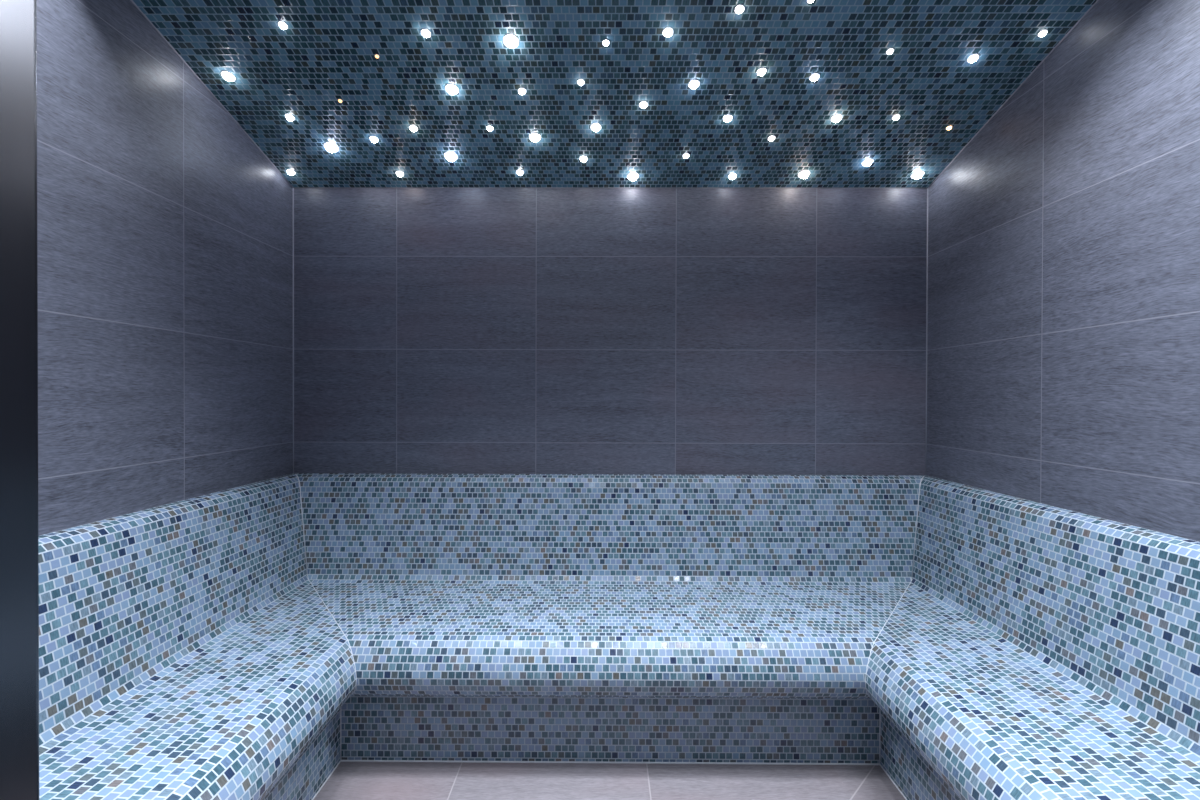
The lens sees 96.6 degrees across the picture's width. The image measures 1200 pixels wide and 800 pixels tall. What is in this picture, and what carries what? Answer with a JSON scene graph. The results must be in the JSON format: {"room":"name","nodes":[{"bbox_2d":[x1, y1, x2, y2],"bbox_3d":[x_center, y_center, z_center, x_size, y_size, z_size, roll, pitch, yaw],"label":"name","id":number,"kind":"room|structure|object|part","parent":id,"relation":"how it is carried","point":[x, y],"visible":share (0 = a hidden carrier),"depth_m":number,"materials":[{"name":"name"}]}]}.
{"room":"spa","nodes":[
{"label":"spa","id":0,"kind":"room"},
{"bbox_2d":[37,0,292,535],"bbox_3d":[-1.378,-0.130,1.357,0.100,2.658,1.898,0,0,0],"label":"wall","id":1,"kind":"structure","parent":0,"point":[165,232],"depth_m":1.56,"materials":[{"name":"tile"}]},
{"bbox_2d":[314,762,904,799],"bbox_3d":[0.021,1.250,0.106,2.920,0.080,4.598,0,0,0],"label":"floor","id":2,"kind":"structure","parent":0,"point":[349,780],"depth_m":1.68,"materials":[{"name":"tile"}]},
{"bbox_2d":[38,473,1199,799],"bbox_3d":[0.030,0.765,1.383,2.717,0.882,1.835,0,0,0],"label":"bench","id":3,"kind":"object","parent":2,"relation":"on","point":[252,641],"visible":1,"depth_m":1.70,"materials":[{"name":"tile"}]},
{"bbox_3d":[-1.261,0.517,1.390,0.134,0.392,1.835,0,0,0],"label":"backrest","id":4,"kind":"part","parent":3,"relation":"part of","materials":[{"name":"tile"}]},
{"bbox_3d":[-0.977,0.839,1.323,0.437,0.250,1.702,0,0,0],"label":"seat","id":5,"kind":"part","parent":3,"relation":"part of","materials":[{"name":"tile"}]},
{"bbox_3d":[0.033,0.838,1.912,2.450,0.250,0.512,0,0,0],"label":"seat","id":6,"kind":"part","parent":3,"relation":"part of","materials":[{"name":"tile"}]},
{"bbox_3d":[0.036,0.515,2.233,2.717,0.392,0.134,0,0,0],"label":"backrest","id":7,"kind":"part","parent":3,"relation":"part of","materials":[{"name":"tile"}]},
{"bbox_3d":[1.036,0.844,1.311,0.437,0.250,1.702,0,0,0],"label":"seat","id":8,"kind":"part","parent":3,"relation":"part of","materials":[{"name":"tile"}]},
{"bbox_3d":[1.323,0.524,1.374,0.134,0.392,1.835,0,0,0],"label":"backrest","id":9,"kind":"part","parent":3,"relation":"part of","materials":[{"name":"tile"}]},
{"bbox_2d":[294,188,926,474],"bbox_3d":[0.038,0.134,2.349,2.920,2.127,0.100,0,0,0],"label":"wall","id":10,"kind":"structure","parent":0,"point":[683,331],"depth_m":2.30,"materials":[{"name":"tile"}]},
{"bbox_2d":[293,188,293,472],"bbox_3d":[-1.321,-0.299,2.304,0.006,1.228,0.006,0,0,0],"label":"joint","id":11,"kind":"object","parent":10,"relation":"attached to","point":[293,188],"visible":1,"depth_m":2.30,"materials":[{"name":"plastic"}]},
{"bbox_2d":[925,188,927,474],"bbox_3d":[1.398,-0.292,2.288,0.006,1.228,0.006,0,0,0],"label":"joint","id":12,"kind":"object","parent":10,"relation":"attached to","point":[927,188],"visible":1,"depth_m":2.29,"materials":[{"name":"plastic"}]},
{"bbox_2d":[133,0,1096,186],"bbox_3d":[0.035,-1.211,1.372,2.720,0.648,1.958,0,0,0],"label":"ceiling","id":13,"kind":"structure","parent":0,"point":[326,52],"depth_m":1.77,"materials":[{"name":"tile"}]},
{"bbox_2d":[130,0,292,187],"bbox_3d":[-1.324,-1.165,1.380,0.006,0.520,1.840,0,0,0],"label":"joint","id":14,"kind":"object","parent":13,"relation":"attached to","point":[130,0],"visible":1,"depth_m":1.78,"materials":[{"name":"plastic"}]},
{"bbox_2d":[221,70,235,81],"bbox_3d":[-1.218,-1.057,1.754,0.043,0.021,0.041,0,0,-8],"label":"recessed light","id":15,"kind":"object","parent":13,"relation":"in","point":[231,77],"visible":1,"depth_m":1.75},
{"bbox_2d":[278,21,287,29],"bbox_3d":[-0.937,-1.105,1.581,0.027,0.014,0.026,0,0,9],"label":"recessed light","id":16,"kind":"object","parent":13,"relation":"in","point":[280,24],"visible":1,"depth_m":1.58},
{"bbox_2d":[285,113,294,120],"bbox_3d":[-1.113,-1.012,1.921,0.034,0.017,0.033,0,0,9],"label":"recessed light","id":17,"kind":"object","parent":13,"relation":"in","point":[288,116],"visible":1,"depth_m":1.91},
{"bbox_2d":[286,169,295,174],"bbox_3d":[-1.273,-0.935,2.204,0.036,0.018,0.035,0,0,9],"label":"recessed light","id":18,"kind":"object","parent":13,"relation":"in","point":[289,171],"visible":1,"depth_m":2.20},
{"bbox_2d":[323,142,339,152],"bbox_3d":[-1.036,-0.970,2.065,0.056,0.027,0.054,0,0,9],"label":"recessed light","id":19,"kind":"object","parent":13,"relation":"in","point":[332,147],"visible":1,"depth_m":2.05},
{"bbox_2d":[369,136,378,142],"bbox_3d":[-0.855,-0.983,2.023,0.035,0.018,0.034,0,0,-8],"label":"recessed light","id":20,"kind":"object","parent":13,"relation":"in","point":[373,139],"visible":1,"depth_m":2.02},
{"bbox_2d":[395,171,404,176],"bbox_3d":[-0.826,-0.932,2.210,0.035,0.018,0.034,0,0,-8],"label":"recessed light","id":21,"kind":"object","parent":13,"relation":"in","point":[398,173],"visible":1,"depth_m":2.20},
{"bbox_2d":[409,125,417,131],"bbox_3d":[-0.686,-0.997,1.969,0.033,0.017,0.032,0,0,9],"label":"recessed light","id":22,"kind":"object","parent":13,"relation":"in","point":[413,128],"visible":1,"depth_m":1.96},
{"bbox_2d":[420,28,431,37],"bbox_3d":[-0.522,-1.097,1.604,0.031,0.016,0.030,0,0,9],"label":"recessed light","id":23,"kind":"object","parent":13,"relation":"in","point":[424,32],"visible":1,"depth_m":1.60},
{"bbox_2d":[444,151,457,160],"bbox_3d":[-0.588,-0.956,2.110,0.056,0.027,0.054,0,0,9],"label":"recessed light","id":24,"kind":"object","parent":13,"relation":"in","point":[450,156],"visible":1,"depth_m":2.10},
{"bbox_2d":[445,83,458,94],"bbox_3d":[-0.498,-1.041,1.800,0.047,0.023,0.045,0,0,9],"label":"recessed light","id":25,"kind":"object","parent":13,"relation":"in","point":[450,89],"visible":1,"depth_m":1.79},
{"bbox_2d":[486,125,493,130],"bbox_3d":[-0.405,-0.997,1.968,0.028,0.014,0.027,0,0,-8],"label":"recessed light","id":26,"kind":"object","parent":13,"relation":"in","point":[489,128],"visible":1,"depth_m":1.96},
{"bbox_2d":[503,33,518,48],"bbox_3d":[-0.271,-1.087,1.628,0.050,0.025,0.048,0,0,9],"label":"recessed light","id":27,"kind":"object","parent":13,"relation":"in","point":[510,42],"visible":1,"depth_m":1.62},
{"bbox_2d":[516,169,523,174],"bbox_3d":[-0.329,-0.933,2.198,0.034,0.017,0.033,0,0,9],"label":"recessed light","id":28,"kind":"object","parent":13,"relation":"in","point":[519,172],"visible":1,"depth_m":2.19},
{"bbox_2d":[518,87,525,94],"bbox_3d":[-0.264,-1.040,1.807,0.030,0.015,0.028,0,0,9],"label":"recessed light","id":29,"kind":"object","parent":13,"relation":"in","point":[522,91],"visible":1,"depth_m":1.80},
{"bbox_2d":[529,132,540,141],"bbox_3d":[-0.244,-0.983,2.010,0.047,0.023,0.046,0,0,-8],"label":"recessed light","id":30,"kind":"object","parent":13,"relation":"in","point":[534,136],"visible":1,"depth_m":2.00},
{"bbox_2d":[577,79,584,85],"bbox_3d":[-0.063,-1.049,1.771,0.026,0.014,0.026,0,0,9],"label":"recessed light","id":31,"kind":"object","parent":13,"relation":"in","point":[580,82],"visible":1,"depth_m":1.76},
{"bbox_2d":[579,155,587,161],"bbox_3d":[-0.065,-0.953,2.120,0.036,0.018,0.034,0,0,9],"label":"recessed light","id":32,"kind":"object","parent":13,"relation":"in","point":[581,158],"visible":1,"depth_m":2.11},
{"bbox_2d":[590,123,601,131],"bbox_3d":[-0.015,-0.996,1.961,0.041,0.020,0.039,0,0,-8],"label":"recessed light","id":33,"kind":"object","parent":13,"relation":"in","point":[595,127],"visible":1,"depth_m":1.95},
{"bbox_2d":[602,39,609,45],"bbox_3d":[0.018,-1.087,1.632,0.024,0.012,0.023,0,0,-8],"label":"recessed light","id":34,"kind":"object","parent":13,"relation":"in","point":[605,42],"visible":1,"depth_m":1.63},
{"bbox_2d":[293,187,926,187],"bbox_3d":[0.040,-0.909,2.292,2.720,0.005,0.005,0,0,0],"label":"joint","id":35,"kind":"object","parent":13,"relation":"attached to","point":[293,187],"visible":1,"depth_m":2.29,"materials":[{"name":"grey plastic"}]},
{"bbox_2d":[627,172,638,180],"bbox_3d":[0.137,-0.923,2.219,0.052,0.026,0.050,0,0,9],"label":"recessed light","id":36,"kind":"object","parent":13,"relation":"in","point":[633,176],"visible":1,"depth_m":2.21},
{"bbox_2d":[639,101,647,107],"bbox_3d":[0.151,-1.024,1.860,0.033,0.017,0.032,0,0,-8],"label":"recessed light","id":37,"kind":"object","parent":13,"relation":"in","point":[642,104],"visible":1,"depth_m":1.85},
{"bbox_2d":[662,27,673,37],"bbox_3d":[0.203,-1.095,1.598,0.034,0.017,0.033,0,0,9],"label":"recessed light","id":38,"kind":"object","parent":13,"relation":"in","point":[669,32],"visible":1,"depth_m":1.59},
{"bbox_2d":[688,79,699,88],"bbox_3d":[0.312,-1.045,1.777,0.040,0.020,0.038,0,0,9],"label":"recessed light","id":39,"kind":"object","parent":13,"relation":"in","point":[693,83],"visible":1,"depth_m":1.77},
{"bbox_2d":[722,114,732,121],"bbox_3d":[0.457,-1.006,1.917,0.036,0.018,0.035,0,0,9],"label":"recessed light","id":40,"kind":"object","parent":13,"relation":"in","point":[725,118],"visible":1,"depth_m":1.91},
{"bbox_2d":[728,173,736,179],"bbox_3d":[0.549,-0.924,2.217,0.038,0.019,0.037,0,0,9],"label":"recessed light","id":41,"kind":"object","parent":13,"relation":"in","point":[731,176],"visible":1,"depth_m":2.21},
{"bbox_2d":[734,4,744,13],"bbox_3d":[0.399,-1.114,1.528,0.029,0.015,0.028,0,0,-8],"label":"recessed light","id":42,"kind":"object","parent":13,"relation":"in","point":[739,9],"visible":1,"depth_m":1.52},
{"bbox_2d":[756,67,766,75],"bbox_3d":[0.522,-1.058,1.729,0.033,0.017,0.032,0,0,9],"label":"recessed light","id":43,"kind":"object","parent":13,"relation":"in","point":[761,71],"visible":1,"depth_m":1.72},
{"bbox_2d":[767,135,775,140],"bbox_3d":[0.644,-0.981,2.010,0.029,0.015,0.028,0,0,-8],"label":"recessed light","id":44,"kind":"object","parent":13,"relation":"in","point":[770,138],"visible":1,"depth_m":2.00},
{"bbox_2d":[798,170,810,178],"bbox_3d":[0.840,-0.925,2.203,0.050,0.024,0.048,0,0,9],"label":"recessed light","id":45,"kind":"object","parent":13,"relation":"in","point":[803,174],"visible":1,"depth_m":2.19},
{"bbox_2d":[809,73,819,81],"bbox_3d":[0.701,-1.052,1.748,0.033,0.017,0.032,0,0,9],"label":"recessed light","id":46,"kind":"object","parent":13,"relation":"in","point":[815,77],"visible":1,"depth_m":1.74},
{"bbox_2d":[830,114,842,122],"bbox_3d":[0.847,-1.005,1.915,0.040,0.020,0.038,0,0,-8],"label":"recessed light","id":47,"kind":"object","parent":13,"relation":"in","point":[837,118],"visible":1,"depth_m":1.91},
{"bbox_2d":[861,158,873,165],"bbox_3d":[1.066,-0.944,2.133,0.044,0.022,0.043,0,0,9],"label":"recessed light","id":48,"kind":"object","parent":13,"relation":"in","point":[867,162],"visible":1,"depth_m":2.12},
{"bbox_2d":[886,48,893,53],"bbox_3d":[0.897,-1.077,1.656,0.022,0.012,0.022,0,0,9],"label":"recessed light","id":49,"kind":"object","parent":13,"relation":"in","point":[890,50],"visible":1,"depth_m":1.65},
{"bbox_2d":[892,114,899,119],"bbox_3d":[1.056,-1.007,1.909,0.028,0.014,0.027,0,0,9],"label":"recessed light","id":50,"kind":"object","parent":13,"relation":"in","point":[896,116],"visible":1,"depth_m":1.90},
{"bbox_2d":[910,170,924,178],"bbox_3d":[1.307,-0.923,2.203,0.052,0.025,0.050,0,0,-8],"label":"recessed light","id":51,"kind":"object","parent":13,"relation":"in","point":[919,174],"visible":1,"depth_m":2.19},
{"bbox_2d":[967,53,979,62],"bbox_3d":[1.170,-1.069,1.678,0.034,0.017,0.032,0,0,9],"label":"recessed light","id":52,"kind":"object","parent":13,"relation":"in","point":[975,57],"visible":1,"depth_m":1.67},
{"bbox_2d":[927,0,1098,187],"bbox_3d":[1.395,-1.157,1.364,0.006,0.520,1.840,0,0,0],"label":"joint","id":53,"kind":"object","parent":13,"relation":"attached to","point":[1089,9],"visible":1,"depth_m":1.77,"materials":[{"name":"plastic"}]},
{"bbox_2d":[1037,29,1047,36],"bbox_3d":[1.320,-1.092,1.596,0.025,0.013,0.024,0,0,9],"label":"recessed light","id":54,"kind":"object","parent":13,"relation":"in","point":[1043,32],"visible":1,"depth_m":1.59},
{"bbox_2d":[927,0,1199,541],"bbox_3d":[1.442,-0.122,1.340,0.100,2.658,1.898,0,0,0],"label":"wall","id":55,"kind":"structure","parent":0,"point":[1063,329],"depth_m":1.54,"materials":[{"name":"tile"}]},
{"bbox_3d":[0.027,-0.102,0.429,2.720,2.621,0.060,0,0,0],"label":"wall","id":56,"kind":"structure","parent":0,"visible":0},
{"bbox_2d":[0,0,38,799],"bbox_3d":[0.059,0.123,0.423,1.166,2.171,0.075,0,0,0],"label":"door","id":57,"kind":"structure","parent":56,"relation":"in","point":[19,545],"depth_m":0.45,"materials":[{"name":"metal"}]}
]}

